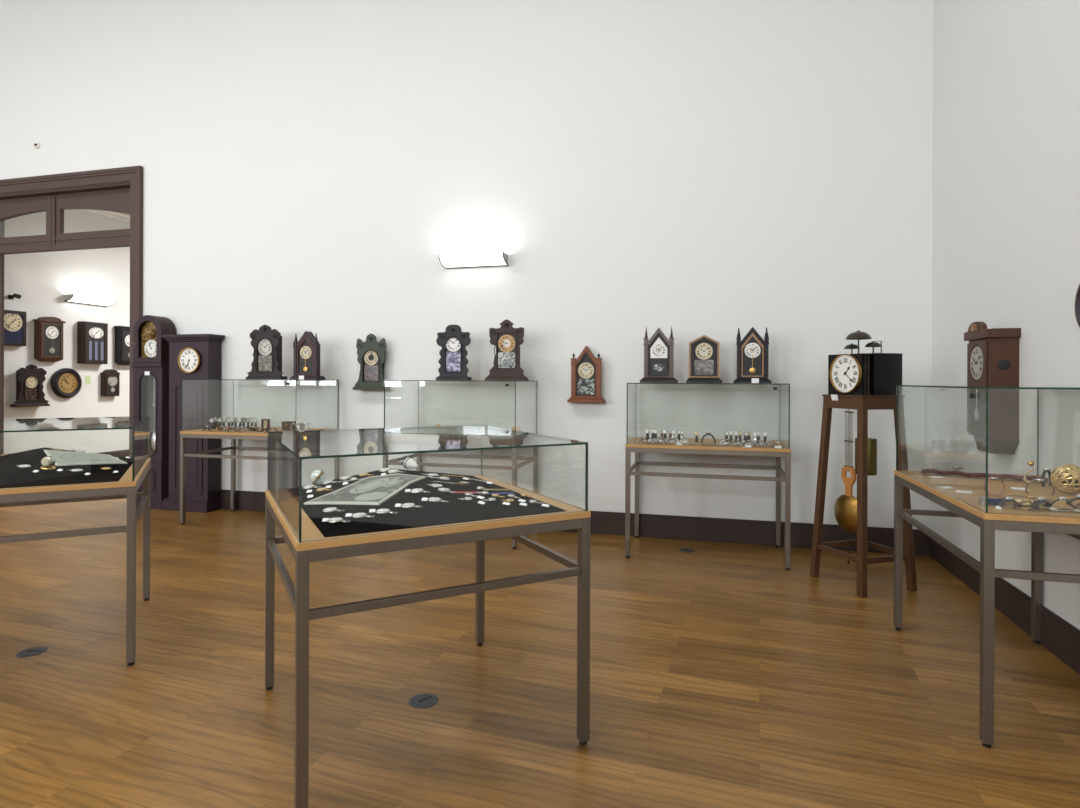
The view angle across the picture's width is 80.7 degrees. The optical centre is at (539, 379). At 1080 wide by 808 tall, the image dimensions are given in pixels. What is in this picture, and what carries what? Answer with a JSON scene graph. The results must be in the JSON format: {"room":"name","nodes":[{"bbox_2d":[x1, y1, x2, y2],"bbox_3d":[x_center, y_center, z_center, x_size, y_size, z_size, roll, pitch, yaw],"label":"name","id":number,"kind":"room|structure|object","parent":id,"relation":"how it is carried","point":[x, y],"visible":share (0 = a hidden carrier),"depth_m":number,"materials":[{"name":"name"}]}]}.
{"room":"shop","nodes":[
{"label":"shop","id":0,"kind":"room"},
{"bbox_2d":[4,209,129,453],"bbox_3d":[-7.040,-0.738,11.675,0.200,4.420,5.840,0,0,15],"label":"wall","id":1,"kind":"structure","parent":0,"point":[42,280],"depth_m":9.99,"materials":[{"name":"paint"}]},
{"bbox_2d":[8,293,20,298],"bbox_3d":[-7.526,-1.200,9.115,0.169,0.081,0.064,0,0,15],"label":"security camera","id":2,"kind":"object","parent":1,"relation":"attached to","point":[14,295],"visible":1,"depth_m":9.10,"materials":[{"name":"black plastic"}]},
{"bbox_2d":[4,310,25,345],"bbox_3d":[-7.566,-0.740,9.073,0.115,0.500,0.400,0,0,15],"label":"wall clock","id":3,"kind":"object","parent":1,"relation":"attached to","point":[14,321],"visible":0.91,"depth_m":9.09,"materials":[{"name":"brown wood"}]},
{"bbox_2d":[10,364,49,406],"bbox_3d":[-7.486,0.080,9.320,0.150,0.620,0.519,0,0,15],"label":"wall clock","id":4,"kind":"object","parent":1,"relation":"attached to","point":[30,379],"visible":1,"depth_m":9.28,"materials":[{"name":"brown wood"}]},
{"bbox_2d":[33,317,65,361],"bbox_3d":[-7.416,-0.614,9.612,0.130,0.678,0.400,0,0,15],"label":"wall clock","id":5,"kind":"object","parent":1,"relation":"attached to","point":[48,331],"visible":1,"depth_m":9.55,"materials":[{"name":"brown wood"}]},
{"bbox_2d":[50,368,81,397],"bbox_3d":[-7.366,0.051,9.899,0.085,0.472,0.472,0,0,15],"label":"wall clock","id":6,"kind":"object","parent":1,"relation":"attached to","point":[65,382],"visible":1,"depth_m":9.87,"materials":[{"name":"brown wood"}]},
{"bbox_2d":[85,376,90,383],"bbox_3d":[-7.309,0.001,10.277,0.005,0.140,0.090,0,0,15],"label":"note","id":7,"kind":"object","parent":1,"relation":"attached to","point":[87,378],"visible":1,"depth_m":10.27,"materials":[{"name":"green paper"}]},
{"bbox_2d":[64,294,115,306],"bbox_3d":[-7.218,-1.278,10.223,0.193,0.119,0.738,0,0,15],"label":"wall lamp","id":8,"kind":"object","parent":1,"relation":"attached to","point":[74,298],"visible":1,"depth_m":10.15,"materials":[{"name":"white"}]},
{"bbox_2d":[77,321,107,363],"bbox_3d":[-7.229,-0.594,10.287,0.145,0.670,0.420,0,0,15],"label":"wall clock","id":9,"kind":"object","parent":1,"relation":"attached to","point":[92,337],"visible":1,"depth_m":10.21,"materials":[{"name":"brown wood"}]},
{"bbox_2d":[100,369,119,395],"bbox_3d":[-7.166,0.047,10.611,0.105,0.448,0.282,0,0,15],"label":"wall clock","id":10,"kind":"object","parent":1,"relation":"attached to","point":[110,378],"visible":1,"depth_m":10.56,"materials":[{"name":"brown wood"}]},
{"bbox_2d":[95,449,128,456],"bbox_3d":[-6.968,1.337,11.550,0.020,0.270,5.640,0,0,15],"label":"baseboard","id":11,"kind":"structure","parent":1,"relation":"attached to","point":[121,453],"depth_m":10.81,"materials":[{"name":"brown wood"}]},
{"bbox_2d":[114,326,129,365],"bbox_3d":[-7.070,-0.578,10.897,0.140,0.660,0.400,0,0,15],"label":"wall clock","id":12,"kind":"object","parent":1,"relation":"attached to","point":[122,333],"visible":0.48,"depth_m":10.74,"materials":[{"name":"brown wood"}]},
{"bbox_2d":[0,0,933,528],"bbox_3d":[-3.746,-1.965,7.575,15.260,6.900,0.400,0,0,15],"label":"wall","id":13,"kind":"structure","parent":0,"point":[713,169],"depth_m":6.37,"materials":[{"name":"paint"}]},
{"bbox_2d":[0,165,142,457],"bbox_3d":[-6.185,-0.545,8.213,3.030,4.040,0.495,0,0,15],"label":"door frame","id":14,"kind":"structure","parent":13,"relation":"in","point":[127,198],"depth_m":7.96,"materials":[{"name":"brown wood"}]},
{"bbox_2d":[83,209,129,221],"bbox_3d":[-3.239,-2.773,10.566,7.700,0.120,5.640,0,0,15],"label":"trim","id":15,"kind":"structure","parent":13,"relation":"attached to","point":[121,216],"depth_m":10.63,"materials":[{"name":"paint"}]},
{"bbox_2d":[353,334,389,389],"bbox_3d":[-1.782,-0.192,6.777,0.430,0.600,0.130,0,0,15],"label":"clock","id":16,"kind":"object","parent":13,"relation":"attached to","point":[371,353],"visible":0.99,"depth_m":6.74,"materials":[{"name":"green paint"}]},
{"bbox_2d":[439,251,507,268],"bbox_3d":[-0.674,-1.217,6.452,0.688,0.119,0.193,0,0,15],"label":"wall lamp","id":17,"kind":"object","parent":13,"relation":"attached to","point":[491,258],"visible":1,"depth_m":6.42,"materials":[{"name":"white"}]},
{"bbox_2d":[221,490,929,555],"bbox_3d":[-0.706,1.388,6.549,8.430,0.219,0.019,0,0,15],"label":"baseboard","id":18,"kind":"structure","parent":13,"relation":"attached to","point":[759,532],"depth_m":5.91,"materials":[{"name":"brown wood"}]},
{"bbox_2d":[567,346,605,402],"bbox_3d":[0.453,-0.056,6.185,0.355,0.549,0.130,0,0,15],"label":"clock","id":19,"kind":"object","parent":13,"relation":"attached to","point":[586,370],"visible":1,"depth_m":6.16,"materials":[{"name":"red wood"}]},
{"bbox_2d":[0,498,1079,807],"bbox_3d":[-4.365,1.558,5.294,15.260,0.150,16.800,0,0,15],"label":"floor","id":20,"kind":"structure","parent":0,"point":[722,675],"depth_m":3.17,"materials":[{"name":"brown wood"}]},
{"bbox_2d":[16,646,47,656],"bbox_3d":[-2.780,1.485,3.479,0.136,0.007,0.136,0,0,-11],"label":"socket","id":21,"kind":"object","parent":20,"relation":"on","point":[33,651],"visible":1,"depth_m":3.47,"materials":[{"name":"grey metal"}]},
{"bbox_2d":[0,416,150,665],"bbox_3d":[-2.882,0.867,3.554,1.140,1.243,1.140,0,0,-28],"label":"display case","id":22,"kind":"object","parent":20,"relation":"on","point":[139,472],"visible":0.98,"depth_m":3.31,"materials":[{"name":"brown wood"}]},
{"bbox_2d":[0,447,131,487],"bbox_3d":[-2.873,0.477,3.549,0.970,0.100,1.038,0,0,-28],"label":"cloth","id":23,"kind":"object","parent":22,"relation":"on","point":[11,476],"visible":0.73,"depth_m":3.47,"materials":[{"name":"black fabric"}]},
{"bbox_2d":[16,465,30,468],"bbox_3d":[-2.833,0.475,3.490,0.084,0.019,0.058,0,0,42],"label":"watch","id":24,"kind":"object","parent":23,"relation":"on","point":[19,466],"visible":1,"depth_m":3.47,"materials":[{"name":"silver metal"}]},
{"bbox_2d":[40,456,55,468],"bbox_3d":[-2.740,0.459,3.542,0.071,0.072,0.071,0,0,-10],"label":"watch","id":25,"kind":"object","parent":23,"relation":"on","point":[48,462],"visible":1,"depth_m":3.52,"materials":[{"name":"silver metal"}]},
{"bbox_2d":[68,469,83,471],"bbox_3d":[-2.571,0.502,3.525,0.084,0.017,0.058,0,0,36],"label":"watch","id":26,"kind":"object","parent":23,"relation":"on","point":[71,470],"visible":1,"depth_m":3.51,"materials":[{"name":"silver metal"}]},
{"bbox_2d":[44,450,126,465],"bbox_3d":[-2.757,0.473,3.874,0.442,0.089,0.368,0,0,45],"label":"picture","id":27,"kind":"object","parent":23,"relation":"on","point":[63,458],"visible":0.96,"depth_m":3.86,"materials":[{"name":"paper"}]},
{"bbox_2d":[131,315,175,508],"bbox_3d":[-4.517,0.367,7.431,0.450,2.230,0.230,0,0,15],"label":"clock","id":28,"kind":"object","parent":20,"relation":"on","point":[150,364],"visible":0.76,"depth_m":7.36,"materials":[{"name":"brown wood"}]},
{"bbox_2d":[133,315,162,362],"bbox_3d":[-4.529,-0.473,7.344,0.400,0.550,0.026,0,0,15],"label":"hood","id":29,"kind":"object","parent":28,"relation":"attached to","point":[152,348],"depth_m":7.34,"materials":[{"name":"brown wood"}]},
{"bbox_2d":[139,315,175,362],"bbox_3d":[-4.502,-0.473,7.448,0.400,0.550,0.190,0,0,15],"label":"hood","id":30,"kind":"object","parent":28,"relation":"attached to","point":[153,348],"depth_m":7.36,"materials":[{"name":"brown wood"}]},
{"bbox_2d":[162,334,224,512],"bbox_3d":[-3.972,0.485,7.276,0.655,1.998,0.250,0,0,15],"label":"clock","id":31,"kind":"object","parent":20,"relation":"on","point":[191,356],"visible":1,"depth_m":7.19,"materials":[{"name":"brown wood"}]},
{"bbox_2d":[180,379,338,524],"bbox_3d":[-2.933,0.742,6.706,1.371,1.492,0.761,0,0,15],"label":"display case","id":32,"kind":"object","parent":20,"relation":"on","point":[232,434],"visible":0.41,"depth_m":6.51,"materials":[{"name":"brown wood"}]},
{"bbox_2d":[261,419,269,429],"bbox_3d":[-2.920,0.471,6.768,0.110,0.110,0.030,0,0,32],"label":"box","id":33,"kind":"object","parent":32,"relation":"on","point":[264,422],"visible":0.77,"depth_m":6.77,"materials":[{"name":"brown wood"}]},
{"bbox_2d":[246,325,286,379],"bbox_3d":[-2.918,-0.297,6.821,0.461,0.585,0.150,0,0,15],"label":"clock","id":34,"kind":"object","parent":32,"relation":"on","point":[266,342],"visible":0.99,"depth_m":6.78,"materials":[{"name":"brown wood"}]},
{"bbox_2d":[282,421,295,430],"bbox_3d":[-2.641,0.482,6.682,0.134,0.090,0.077,0,0,26],"label":"box","id":35,"kind":"object","parent":32,"relation":"on","point":[286,425],"visible":0.84,"depth_m":6.66,"materials":[{"name":"brown wood"}]},
{"bbox_2d":[296,423,302,430],"bbox_3d":[-2.438,0.483,6.458,0.064,0.090,0.068,0,0,15],"label":"watch cuff","id":36,"kind":"object","parent":32,"relation":"on","point":[299,427],"visible":0.71,"depth_m":6.43,"materials":[{"name":"silver metal"}]},
{"bbox_2d":[289,331,325,379],"bbox_3d":[-2.449,-0.257,6.699,0.340,0.509,0.145,0,0,15],"label":"clock","id":37,"kind":"object","parent":32,"relation":"on","point":[306,363],"visible":0.99,"depth_m":6.67,"materials":[{"name":"brown wood"}]},
{"bbox_2d":[409,693,437,707],"bbox_3d":[-0.543,1.494,2.967,0.136,0.007,0.136,0,0,-41],"label":"socket","id":38,"kind":"object","parent":20,"relation":"on","point":[425,700],"visible":1,"depth_m":2.96,"materials":[{"name":"grey metal"}]},
{"bbox_2d":[265,425,590,807],"bbox_3d":[-0.563,0.876,2.850,1.140,1.243,1.140,0,0,-28],"label":"display case","id":39,"kind":"object","parent":20,"relation":"on","point":[306,543],"visible":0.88,"depth_m":2.49,"materials":[{"name":"brown wood"}]},
{"bbox_2d":[297,469,565,536],"bbox_3d":[-0.555,0.498,2.844,0.955,0.075,1.038,0,0,-28],"label":"cloth","id":40,"kind":"object","parent":39,"relation":"on","point":[455,510],"visible":0.72,"depth_m":2.60,"materials":[{"name":"black fabric"}]},
{"bbox_2d":[303,485,320,489],"bbox_3d":[-1.087,0.510,3.020,0.084,0.019,0.058,0,0,31],"label":"watch","id":41,"kind":"object","parent":40,"relation":"on","point":[306,487],"visible":1,"depth_m":3.01,"materials":[{"name":"silver metal"}]},
{"bbox_2d":[310,470,324,484],"bbox_3d":[-1.077,0.472,3.079,0.073,0.076,0.037,0,0,-2],"label":"disc","id":42,"kind":"object","parent":40,"relation":"on","point":[317,477],"visible":1,"depth_m":3.08,"materials":[{"name":"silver metal"}]},
{"bbox_2d":[316,487,332,491],"bbox_3d":[-0.997,0.508,2.931,0.076,0.018,0.050,0,0,27],"label":"watch","id":43,"kind":"object","parent":40,"relation":"on","point":[323,489],"visible":1,"depth_m":2.92,"materials":[{"name":"gold metal"}]},
{"bbox_2d":[321,480,338,484],"bbox_3d":[-1.020,0.498,3.081,0.084,0.019,0.058,0,0,25],"label":"watch","id":44,"kind":"object","parent":40,"relation":"on","point":[327,482],"visible":1,"depth_m":3.07,"materials":[{"name":"silver metal"}]},
{"bbox_2d":[322,507,344,512],"bbox_3d":[-0.824,0.520,2.527,0.084,0.016,0.058,0,0,25],"label":"watch","id":45,"kind":"object","parent":40,"relation":"on","point":[331,509],"visible":1,"depth_m":2.52,"materials":[{"name":"silver metal"}]},
{"bbox_2d":[327,517,350,523],"bbox_3d":[-0.750,0.523,2.356,0.084,0.015,0.059,0,0,31],"label":"watch","id":46,"kind":"object","parent":40,"relation":"on","point":[335,520],"visible":1,"depth_m":2.35,"materials":[{"name":"silver metal"}]},
{"bbox_2d":[339,476,357,480],"bbox_3d":[-0.949,0.486,3.137,0.084,0.019,0.058,0,0,18],"label":"watch","id":47,"kind":"object","parent":40,"relation":"on","point":[343,477],"visible":0.88,"depth_m":3.13,"materials":[{"name":"silver metal"}]},
{"bbox_2d":[340,478,363,481],"bbox_3d":[-0.906,0.488,3.092,0.140,0.020,0.036,0,0,-15],"label":"wristwatch","id":48,"kind":"object","parent":40,"relation":"on","point":[352,479],"visible":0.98,"depth_m":3.08,"materials":[{"name":"silver metal"}]},
{"bbox_2d":[351,513,374,518],"bbox_3d":[-0.679,0.520,2.424,0.084,0.016,0.058,0,0,27],"label":"watch","id":49,"kind":"object","parent":40,"relation":"on","point":[356,515],"visible":1,"depth_m":2.42,"materials":[{"name":"silver metal"}]},
{"bbox_2d":[304,473,425,504],"bbox_3d":[-0.759,0.494,2.914,0.343,0.067,0.565,0,0,15],"label":"picture","id":50,"kind":"object","parent":40,"relation":"on","point":[373,490],"visible":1,"depth_m":2.83,"materials":[{"name":"paper"}]},
{"bbox_2d":[358,473,373,476],"bbox_3d":[-0.870,0.474,3.167,0.076,0.019,0.049,0,0,25],"label":"watch","id":51,"kind":"object","parent":40,"relation":"on","point":[360,474],"visible":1,"depth_m":3.16,"materials":[{"name":"gold metal"}]},
{"bbox_2d":[375,509,396,514],"bbox_3d":[-0.604,0.516,2.482,0.084,0.016,0.058,0,0,31],"label":"watch","id":52,"kind":"object","parent":40,"relation":"on","point":[379,511],"visible":1,"depth_m":2.47,"materials":[{"name":"silver metal"}]},
{"bbox_2d":[379,468,393,472],"bbox_3d":[-0.775,0.459,3.224,0.084,0.020,0.058,0,0,21],"label":"watch","id":53,"kind":"object","parent":40,"relation":"on","point":[383,470],"visible":0.78,"depth_m":3.21,"materials":[{"name":"silver metal"}]},
{"bbox_2d":[388,469,404,473],"bbox_3d":[-0.721,0.460,3.180,0.084,0.018,0.058,0,0,16],"label":"watch","id":54,"kind":"object","parent":40,"relation":"on","point":[394,471],"visible":1,"depth_m":3.17,"materials":[{"name":"silver metal"}]},
{"bbox_2d":[403,456,417,468],"bbox_3d":[-0.669,0.431,3.301,0.088,0.065,0.063,0,0,32],"label":"enamel loupe","id":55,"kind":"object","parent":40,"relation":"on","point":[408,463],"visible":1,"depth_m":3.28,"materials":[{"name":"white ceramic"}]},
{"bbox_2d":[401,503,422,508],"bbox_3d":[-0.522,0.510,2.568,0.084,0.017,0.058,0,0,25],"label":"watch","id":56,"kind":"object","parent":40,"relation":"on","point":[405,505],"visible":1,"depth_m":2.56,"materials":[{"name":"silver metal"}]},
{"bbox_2d":[410,488,429,493],"bbox_3d":[-0.532,0.491,2.801,0.084,0.018,0.058,0,0,31],"label":"watch","id":57,"kind":"object","parent":40,"relation":"on","point":[417,490],"visible":1,"depth_m":2.79,"materials":[{"name":"silver metal"}]},
{"bbox_2d":[423,473,438,476],"bbox_3d":[-0.555,0.487,3.252,0.084,0.019,0.058,0,0,35],"label":"watch","id":58,"kind":"object","parent":40,"relation":"on","point":[429,474],"visible":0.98,"depth_m":3.23,"materials":[{"name":"silver metal"}]},
{"bbox_2d":[427,484,442,487],"bbox_3d":[-0.487,0.493,2.962,0.058,0.018,0.084,0,0,-32],"label":"watch","id":59,"kind":"object","parent":40,"relation":"on","point":[430,485],"visible":0.98,"depth_m":2.94,"materials":[{"name":"silver metal"}]},
{"bbox_2d":[428,497,447,502],"bbox_3d":[-0.430,0.504,2.658,0.084,0.018,0.059,0,0,26],"label":"watch","id":60,"kind":"object","parent":40,"relation":"on","point":[432,499],"visible":1,"depth_m":2.65,"materials":[{"name":"silver metal"}]},
{"bbox_2d":[433,477,449,480],"bbox_3d":[-0.488,0.494,3.187,0.084,0.018,0.058,0,0,39],"label":"watch","id":61,"kind":"object","parent":40,"relation":"on","point":[440,478],"visible":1,"depth_m":3.16,"materials":[{"name":"silver metal"}]},
{"bbox_2d":[438,488,454,492],"bbox_3d":[-0.420,0.500,2.871,0.084,0.019,0.059,0,0,2],"label":"watch","id":62,"kind":"object","parent":40,"relation":"on","point":[443,490],"visible":1,"depth_m":2.85,"materials":[{"name":"silver metal"}]},
{"bbox_2d":[458,497,471,500],"bbox_3d":[-0.321,0.511,2.727,0.062,0.016,0.036,0,0,-5],"label":"watch","id":63,"kind":"object","parent":40,"relation":"on","point":[465,498],"visible":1,"depth_m":2.72,"materials":[{"name":"silver metal"}]},
{"bbox_2d":[482,498,495,501],"bbox_3d":[-0.220,0.518,2.737,0.062,0.015,0.036,0,0,-15],"label":"watch","id":64,"kind":"object","parent":40,"relation":"on","point":[489,499],"visible":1,"depth_m":2.73,"materials":[{"name":"silver metal"}]},
{"bbox_2d":[489,492,514,494],"bbox_3d":[-0.176,0.526,2.946,0.133,0.012,0.024,0,0,-34],"label":"ribbon","id":65,"kind":"object","parent":40,"relation":"on","point":[503,492],"visible":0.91,"depth_m":2.95,"materials":[{"name":"blue fabric"}]},
{"bbox_2d":[529,500,542,503],"bbox_3d":[-0.018,0.526,2.733,0.062,0.015,0.036,0,0,21],"label":"watch","id":66,"kind":"object","parent":40,"relation":"on","point":[530,501],"visible":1,"depth_m":2.73,"materials":[{"name":"silver metal"}]},
{"bbox_2d":[383,380,537,548],"bbox_3d":[-0.747,0.751,6.153,1.308,1.492,0.761,0,0,15],"label":"display case","id":67,"kind":"object","parent":20,"relation":"on","point":[514,457],"visible":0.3,"depth_m":5.96,"materials":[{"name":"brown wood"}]},
{"bbox_2d":[436,325,470,379],"bbox_3d":[-0.839,-0.268,6.275,0.363,0.545,0.140,0,0,15],"label":"clock","id":68,"kind":"object","parent":67,"relation":"on","point":[453,361],"visible":0.97,"depth_m":6.23,"materials":[{"name":"brown wood"}]},
{"bbox_2d":[485,319,528,380],"bbox_3d":[-0.308,-0.286,6.129,0.440,0.585,0.150,0,0,15],"label":"clock","id":69,"kind":"object","parent":67,"relation":"on","point":[507,339],"visible":1,"depth_m":6.08,"materials":[{"name":"brown wood"}]},
{"bbox_2d":[680,548,694,552],"bbox_3d":[1.298,1.502,5.603,0.132,0.007,0.132,0,0,-7],"label":"socket","id":70,"kind":"object","parent":20,"relation":"on","point":[685,550],"visible":1,"depth_m":5.59,"materials":[{"name":"black metal"}]},
{"bbox_2d":[625,383,790,569],"bbox_3d":[1.447,0.767,5.557,1.308,1.478,0.761,0,0,15],"label":"display case","id":71,"kind":"object","parent":20,"relation":"on","point":[784,389],"visible":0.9,"depth_m":5.33,"materials":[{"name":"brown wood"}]},
{"bbox_2d":[640,326,677,382],"bbox_3d":[1.079,-0.230,5.761,0.330,0.510,0.150,0,0,15],"label":"clock","id":72,"kind":"object","parent":71,"relation":"on","point":[658,351],"visible":1,"depth_m":5.72,"materials":[{"name":"brown wood"}]},
{"bbox_2d":[653,364,663,370],"bbox_3d":[1.069,-0.110,5.728,0.100,0.066,0.002,0,0,15],"label":"picture","id":73,"kind":"object","parent":72,"relation":"attached to","point":[656,367],"depth_m":5.73,"materials":[{"name":"silver glass"}]},
{"bbox_2d":[644,438,687,442],"bbox_3d":[1.108,0.533,5.592,0.370,0.018,0.180,0,0,15],"label":"tray","id":74,"kind":"object","parent":71,"relation":"on","point":[648,440],"visible":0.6,"depth_m":5.53,"materials":[{"name":"white plastic"}]},
{"bbox_2d":[686,335,721,382],"bbox_3d":[1.460,-0.185,5.660,0.310,0.424,0.150,0,0,15],"label":"clock","id":75,"kind":"object","parent":71,"relation":"on","point":[704,350],"visible":1,"depth_m":5.62,"materials":[{"name":"brown wood"}]},
{"bbox_2d":[701,433,715,442],"bbox_3d":[1.428,0.493,5.394,0.124,0.087,0.056,0,0,9],"label":"wristwatch","id":76,"kind":"object","parent":71,"relation":"on","point":[706,434],"visible":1,"depth_m":5.37,"materials":[{"name":"black leather"}]},
{"bbox_2d":[721,440,770,445],"bbox_3d":[1.751,0.536,5.422,0.390,0.018,0.180,0,0,15],"label":"tray","id":77,"kind":"object","parent":71,"relation":"on","point":[737,442],"visible":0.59,"depth_m":5.35,"materials":[{"name":"white plastic"}]},
{"bbox_2d":[733,327,771,382],"bbox_3d":[1.855,-0.216,5.555,0.310,0.489,0.150,0,0,15],"label":"clock","id":78,"kind":"object","parent":71,"relation":"on","point":[752,351],"visible":0.99,"depth_m":5.52,"materials":[{"name":"brown wood"}]},
{"bbox_2d":[810,394,916,597],"bbox_3d":[2.389,0.811,4.719,0.496,1.398,0.516,0,0,-17],"label":"stand","id":79,"kind":"object","parent":20,"relation":"on","point":[862,404],"visible":0.95,"depth_m":4.56,"materials":[{"name":"brown wood"}]},
{"bbox_2d":[828,331,901,395],"bbox_3d":[2.401,-0.124,4.719,0.394,0.472,0.328,0,0,-17],"label":"clock","id":80,"kind":"object","parent":79,"relation":"on","point":[863,374],"visible":1,"depth_m":4.59,"materials":[{"name":"black paint"}]},
{"bbox_2d":[834,411,856,563],"bbox_3d":[2.314,0.755,4.765,0.100,1.248,0.286,0,0,-18],"label":"pendulum","id":81,"kind":"object","parent":80,"relation":"hanging from","point":[845,508],"visible":0.84,"depth_m":4.75,"materials":[{"name":"gold metal"}]},
{"bbox_2d":[855,438,876,475],"bbox_3d":[2.418,0.412,4.717,0.148,0.575,0.148,0,0,15],"label":"weight","id":82,"kind":"object","parent":80,"relation":"hanging from","point":[872,442],"visible":0.41,"depth_m":4.65,"materials":[{"name":"gold metal"}]},
{"bbox_2d":[894,385,1079,747],"bbox_3d":[2.348,0.770,3.137,0.761,1.478,1.308,0,0,15],"label":"display case","id":83,"kind":"object","parent":20,"relation":"on","point":[988,518],"visible":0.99,"depth_m":2.82,"materials":[{"name":"brown wood"}]},
{"bbox_2d":[979,496,985,505],"bbox_3d":[1.924,0.526,2.758,0.032,0.040,0.032,0,0,15],"label":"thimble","id":84,"kind":"object","parent":83,"relation":"on","point":[982,498],"visible":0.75,"depth_m":2.75,"materials":[{"name":"silver metal"}]},
{"bbox_2d":[921,469,1047,481],"bbox_3d":[2.455,0.530,3.534,0.583,0.032,0.096,0,0,34],"label":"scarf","id":85,"kind":"object","parent":83,"relation":"on","point":[1003,476],"visible":0.85,"depth_m":3.52,"materials":[{"name":"fabric"}]},
{"bbox_2d":[948,465,964,469],"bbox_3d":[2.365,0.497,3.606,0.112,0.028,0.036,0,0,-8],"label":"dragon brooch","id":86,"kind":"object","parent":85,"relation":"on","point":[955,467],"visible":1,"depth_m":3.60,"materials":[{"name":"silver metal"}]},
{"bbox_2d":[983,477,1004,495],"bbox_3d":[2.136,0.500,2.992,0.086,0.088,0.037,0,0,21],"label":"watch","id":87,"kind":"object","parent":83,"relation":"on","point":[989,478],"visible":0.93,"depth_m":2.98,"materials":[{"name":"metal"}]},
{"bbox_2d":[988,498,1004,504],"bbox_3d":[1.992,0.532,2.782,0.066,0.027,0.030,0,0,9],"label":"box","id":88,"kind":"object","parent":83,"relation":"on","point":[991,501],"visible":0.53,"depth_m":2.77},
{"bbox_2d":[996,497,1021,507],"bbox_3d":[1.999,0.521,2.708,0.094,0.044,0.053,0,0,-8],"label":"wristwatch","id":89,"kind":"object","parent":83,"relation":"on","point":[1007,499],"visible":0.96,"depth_m":2.70,"materials":[{"name":"silver metal"}]},
{"bbox_2d":[1003,499,1043,505],"bbox_3d":[2.107,0.534,2.767,0.206,0.021,0.064,0,0,-2],"label":"wristwatch","id":90,"kind":"object","parent":83,"relation":"on","point":[1019,500],"visible":0.34,"depth_m":2.75,"materials":[{"name":"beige metal"}]},
{"bbox_2d":[1012,499,1040,510],"bbox_3d":[2.039,0.522,2.666,0.094,0.044,0.054,0,0,21],"label":"wristwatch","id":91,"kind":"object","parent":83,"relation":"on","point":[1023,500],"visible":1,"depth_m":2.66,"materials":[{"name":"gold metal"}]},
{"bbox_2d":[1007,495,1053,500],"bbox_3d":[2.252,0.540,2.920,0.170,0.010,0.034,0,0,43],"label":"wristwatch","id":92,"kind":"object","parent":83,"relation":"on","point":[1027,497],"visible":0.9,"depth_m":2.92,"materials":[{"name":"gold metal"}]},
{"bbox_2d":[1022,461,1046,485],"bbox_3d":[2.536,0.479,3.259,0.110,0.130,0.030,0,0,15],"label":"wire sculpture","id":93,"kind":"object","parent":83,"relation":"on","point":[1030,463],"visible":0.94,"depth_m":3.26,"materials":[{"name":"gold metal"}]},
{"bbox_2d":[1025,478,1054,494],"bbox_3d":[2.369,0.506,3.013,0.115,0.075,0.036,0,0,21],"label":"wristwatch","id":94,"kind":"object","parent":83,"relation":"on","point":[1036,479],"visible":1,"depth_m":3.00,"materials":[{"name":"silver metal"}]},
{"bbox_2d":[1031,497,1051,507],"bbox_3d":[2.132,0.522,2.703,0.094,0.044,0.053,0,0,-31],"label":"wristwatch","id":95,"kind":"object","parent":83,"relation":"on","point":[1041,499],"visible":0.97,"depth_m":2.70,"materials":[{"name":"silver metal"}]},
{"bbox_2d":[1041,468,1051,486],"bbox_3d":[2.586,0.498,3.245,0.075,0.092,0.036,0,0,-25],"label":"wristwatch","id":96,"kind":"object","parent":83,"relation":"on","point":[1044,469],"visible":0.88,"depth_m":3.24,"materials":[{"name":"black leather"}]},
{"bbox_2d":[1027,508,1072,510],"bbox_3d":[2.139,0.540,2.650,0.200,0.010,0.034,0,0,3],"label":"wristwatch","id":97,"kind":"object","parent":83,"relation":"on","point":[1049,509],"visible":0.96,"depth_m":2.65,"materials":[{"name":"silver metal"}]},
{"bbox_2d":[1051,497,1076,508],"bbox_3d":[2.227,0.522,2.709,0.053,0.044,0.094,0,0,-41],"label":"wristwatch","id":98,"kind":"object","parent":83,"relation":"on","point":[1059,498],"visible":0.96,"depth_m":2.70,"materials":[{"name":"silver metal"}]},
{"bbox_2d":[1050,464,1079,493],"bbox_3d":[2.547,0.476,3.059,0.143,0.145,0.144,0,0,24],"label":"woven ball","id":99,"kind":"object","parent":83,"relation":"on","point":[1065,478],"visible":0.99,"depth_m":3.03,"materials":[{"name":"gold metal"}]},
{"bbox_2d":[1056,509,1079,512],"bbox_3d":[2.213,0.540,2.620,0.160,0.010,0.032,0,0,9],"label":"wristwatch","id":100,"kind":"object","parent":83,"relation":"on","point":[1073,510],"visible":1,"depth_m":2.62,"materials":[{"name":"silver metal"}]},
{"bbox_2d":[1066,495,1079,504],"bbox_3d":[2.344,0.523,2.761,0.094,0.044,0.054,0,0,3],"label":"wristwatch","id":101,"kind":"object","parent":83,"relation":"on","point":[1076,496],"visible":0.89,"depth_m":2.76,"materials":[{"name":"silver metal"}]},
{"bbox_2d":[931,0,1079,629],"bbox_3d":[2.128,-1.942,0.348,0.200,6.900,10.560,0,0,15],"label":"wall","id":102,"kind":"structure","parent":0,"point":[1006,73],"depth_m":4.04,"materials":[{"name":"paint"}]},
{"bbox_2d":[964,321,1020,453],"bbox_3d":[2.911,0.044,4.116,0.200,0.845,0.364,0,0,15],"label":"wall clock","id":103,"kind":"object","parent":102,"relation":"attached to","point":[992,354],"visible":0.94,"depth_m":3.97,"materials":[{"name":"brown wood"}]},
{"bbox_2d":[930,538,1079,674],"bbox_3d":[2.032,1.399,0.464,0.019,0.219,10.341,0,0,15],"label":"baseboard","id":104,"kind":"structure","parent":102,"relation":"attached to","point":[1061,638],"depth_m":3.85,"materials":[{"name":"brown wood"}]},
{"bbox_2d":[1075,284,1079,326],"bbox_3d":[2.710,-0.374,3.084,0.062,0.344,0.344,0,0,15],"label":"wall clock","id":105,"kind":"object","parent":102,"relation":"attached to","point":[1077,298],"visible":1,"depth_m":3.21,"materials":[{"name":"brown wood"}]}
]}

